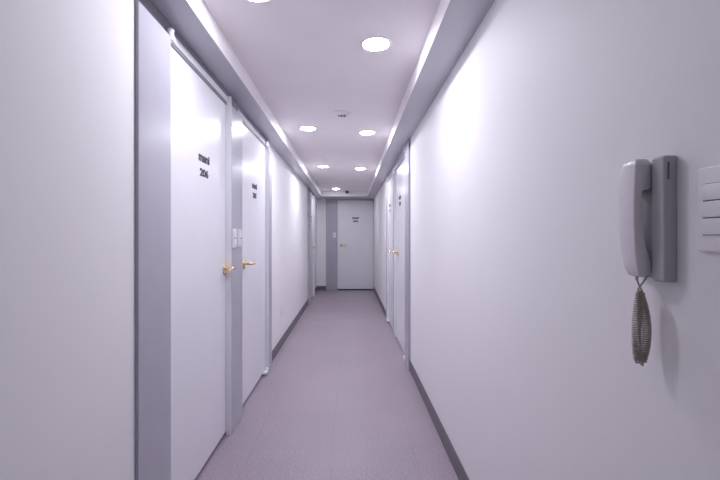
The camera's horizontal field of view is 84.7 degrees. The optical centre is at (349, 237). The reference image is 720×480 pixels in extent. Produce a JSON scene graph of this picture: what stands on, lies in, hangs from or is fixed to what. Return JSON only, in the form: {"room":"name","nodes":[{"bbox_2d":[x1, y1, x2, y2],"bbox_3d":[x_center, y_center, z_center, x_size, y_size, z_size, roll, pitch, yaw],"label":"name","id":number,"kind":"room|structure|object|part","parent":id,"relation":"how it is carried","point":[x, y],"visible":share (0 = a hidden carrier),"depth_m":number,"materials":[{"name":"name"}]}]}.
{"room":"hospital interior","nodes":[
{"label":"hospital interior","id":0,"kind":"room"},
{"bbox_2d":[0,0,316,479],"bbox_3d":[-0.806,0.103,4.157,0.148,2.193,9.815,0,0,0],"label":"wall","id":1,"kind":"structure","parent":0,"point":[67,67],"depth_m":1.03,"materials":[{"name":"white paint"}]},
{"bbox_2d":[135,0,241,479],"bbox_3d":[-0.781,0.152,1.995,0.198,2.095,1.300,0,0,0],"label":"door","id":2,"kind":"structure","parent":1,"relation":"in","point":[188,127],"depth_m":1.79,"materials":[{"name":"white wood"}]},
{"bbox_3d":[-0.814,-0.846,2.021,0.133,0.033,0.774,0,0,0],"label":"head rail","id":3,"kind":"part","parent":2,"relation":"part of","materials":[{"name":"white metal"}]},
{"bbox_3d":[-0.716,0.181,2.336,0.069,0.028,0.098,0,0,0],"label":"handle","id":4,"kind":"part","parent":2,"relation":"part of","materials":[{"name":"gold metal"}]},
{"bbox_2d":[232,229,236,247],"bbox_3d":[-0.714,0.002,2.447,0.012,0.118,0.062,0,0,0],"label":"switch plate","id":5,"kind":"object","parent":2,"relation":"attached to","point":[234,231],"visible":1,"depth_m":2.43,"materials":[{"name":"white plastic"}]},
{"bbox_2d":[238,229,241,246],"bbox_3d":[-0.714,0.002,2.566,0.012,0.114,0.062,0,0,0],"label":"switch plate","id":6,"kind":"object","parent":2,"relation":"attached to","point":[239,230],"visible":1,"depth_m":2.55,"materials":[{"name":"white plastic"}]},
{"bbox_2d":[238,105,271,404],"bbox_3d":[-0.781,0.152,3.143,0.198,2.095,0.995,0,0,0],"label":"door","id":7,"kind":"structure","parent":1,"relation":"in","point":[256,152],"depth_m":3.12,"materials":[{"name":"white wood"}]},
{"bbox_3d":[-0.716,0.181,2.836,0.070,0.028,0.098,0,0,0],"label":"handle","id":8,"kind":"part","parent":7,"relation":"part of","materials":[{"name":"gold metal"}]},
{"bbox_3d":[-0.814,-0.846,3.065,0.133,0.033,0.840,0,0,0],"label":"head rail","id":9,"kind":"part","parent":7,"relation":"part of","materials":[{"name":"white metal"}]},
{"bbox_2d":[272,287,316,360],"bbox_3d":[-0.743,1.150,4.157,0.034,0.100,9.815,0,0,0],"label":"baseboard","id":10,"kind":"structure","parent":1,"relation":"attached to","point":[282,340],"depth_m":4.76,"materials":[{"name":"grey plastic"}]},
{"bbox_2d":[308,188,315,304],"bbox_3d":[-0.781,0.152,7.610,0.198,2.095,1.080,0,0,0],"label":"door","id":11,"kind":"structure","parent":1,"relation":"in","point":[311,198],"depth_m":7.75,"materials":[{"name":"white wood"}]},
{"bbox_2d":[202,0,440,191],"bbox_3d":[-0.107,-1.043,4.157,1.545,0.100,10.055,0,0,0],"label":"ceiling","id":12,"kind":"structure","parent":0,"point":[307,60],"depth_m":2.29,"materials":[{"name":"paint"}]},
{"bbox_2d":[151,0,322,198],"bbox_3d":[-0.689,-0.944,4.157,0.143,0.098,9.815,0,0,0],"label":"beam","id":13,"kind":"structure","parent":12,"relation":"attached to","point":[191,19],"depth_m":2.11,"materials":[{"name":"paint"}]},
{"bbox_2d":[247,0,270,2],"bbox_3d":[-0.380,-0.987,1.585,0.160,0.012,0.160,0,0,0],"label":"recessed light","id":14,"kind":"object","parent":12,"relation":"in","point":[253,1],"visible":1,"depth_m":1.65,"materials":[{"name":"white plastic"}]},
{"bbox_2d":[299,126,316,130],"bbox_3d":[-0.380,-0.987,3.577,0.160,0.012,0.160,0,0,0],"label":"recessed light","id":15,"kind":"object","parent":12,"relation":"in","point":[304,128],"visible":1,"depth_m":3.55,"materials":[{"name":"white plastic"}]},
{"bbox_2d":[333,110,350,116],"bbox_3d":[-0.063,-0.979,3.140,0.144,0.028,0.144,0,0,0],"label":"smoke detector","id":16,"kind":"object","parent":12,"relation":"attached to","point":[340,113],"visible":1,"depth_m":3.11,"materials":[{"name":"white plastic"}]},
{"bbox_2d":[321,192,367,198],"bbox_3d":[-0.119,-0.944,8.773,0.996,0.098,0.585,0,0,0],"label":"beam","id":17,"kind":"structure","parent":12,"relation":"attached to","point":[325,195],"depth_m":8.48,"materials":[{"name":"paint"}]},
{"bbox_2d":[359,130,375,134],"bbox_3d":[0.162,-0.987,3.717,0.160,0.012,0.160,0,0,0],"label":"recessed light","id":18,"kind":"object","parent":12,"relation":"in","point":[364,132],"visible":1,"depth_m":3.69,"materials":[{"name":"white plastic"}]},
{"bbox_2d":[360,36,391,51],"bbox_3d":[0.133,-0.987,2.019,0.160,0.012,0.160,0,0,0],"label":"recessed light","id":19,"kind":"object","parent":12,"relation":"in","point":[372,43],"visible":1,"depth_m":2.00,"materials":[{"name":"white plastic"}]},
{"bbox_2d":[367,0,494,198],"bbox_3d":[0.462,-0.944,4.157,0.166,0.098,9.815,0,0,0],"label":"beam","id":20,"kind":"structure","parent":12,"relation":"attached to","point":[454,24],"depth_m":2.09,"materials":[{"name":"paint"}]},
{"bbox_2d":[317,199,325,285],"bbox_3d":[-0.107,0.103,9.125,1.545,2.193,0.120,0,0,0],"label":"wall","id":21,"kind":"structure","parent":0,"point":[321,203],"depth_m":9.06,"materials":[{"name":"white paint"}]},
{"bbox_2d":[317,286,325,289],"bbox_3d":[-0.651,1.150,9.062,0.203,0.100,0.006,0,0,0],"label":"baseboard","id":22,"kind":"structure","parent":21,"relation":"attached to","point":[318,287],"depth_m":9.06,"materials":[{"name":"grey plastic"}]},
{"bbox_2d":[326,199,373,289],"bbox_3d":[-0.003,0.154,9.090,1.095,2.092,0.190,0,0,0],"label":"door","id":23,"kind":"structure","parent":21,"relation":"in","point":[349,255],"depth_m":9.07,"materials":[{"name":"white wood"}]},
{"bbox_2d":[195,290,458,479],"bbox_3d":[-0.107,1.250,4.157,1.545,0.100,10.055,0,0,0],"label":"floor","id":24,"kind":"structure","parent":0,"point":[339,399],"depth_m":2.70,"materials":[{"name":"carpet"}]},
{"bbox_2d":[374,0,719,479],"bbox_3d":[0.605,0.103,4.157,0.120,2.193,9.815,0,0,0],"label":"wall","id":25,"kind":"structure","parent":0,"point":[522,293],"depth_m":1.02,"materials":[{"name":"white paint"}]},
{"bbox_2d":[386,167,392,327],"bbox_3d":[0.572,0.152,5.330,0.186,2.095,0.940,0,0,0],"label":"door","id":26,"kind":"structure","parent":25,"relation":"in","point":[389,178],"depth_m":5.53,"materials":[{"name":"white wood"}]},
{"bbox_2d":[392,139,409,370],"bbox_3d":[0.572,0.152,4.210,0.185,2.095,1.300,0,0,0],"label":"door","id":27,"kind":"structure","parent":25,"relation":"in","point":[401,168],"depth_m":4.16,"materials":[{"name":"white wood"}]},
{"bbox_2d":[373,286,468,479],"bbox_3d":[0.542,1.150,4.157,0.006,0.100,9.815,0,0,0],"label":"baseboard","id":28,"kind":"structure","parent":25,"relation":"attached to","point":[456,463],"depth_m":2.38,"materials":[{"name":"grey plastic"}]},
{"bbox_2d":[619,155,676,365],"bbox_3d":[0.520,0.044,0.702,0.049,0.366,0.090,0,0,0],"label":"wall telephone","id":29,"kind":"object","parent":25,"relation":"attached to","point":[647,189],"visible":1,"depth_m":0.69,"materials":[{"name":"grey plastic"}]},
{"bbox_3d":[0.517,0.146,0.704,0.033,0.164,0.023,0,0,0],"label":"coiled cord","id":30,"kind":"part","parent":29,"relation":"part of","materials":[{"name":"grey plastic"}]},
{"bbox_2d":[697,165,719,251],"bbox_3d":[0.540,-0.043,0.562,0.010,0.128,0.104,0,0,0],"label":"light switch","id":31,"kind":"object","parent":25,"relation":"attached to","point":[708,178],"visible":1,"depth_m":0.59,"materials":[{"name":"white plastic"}]}
]}

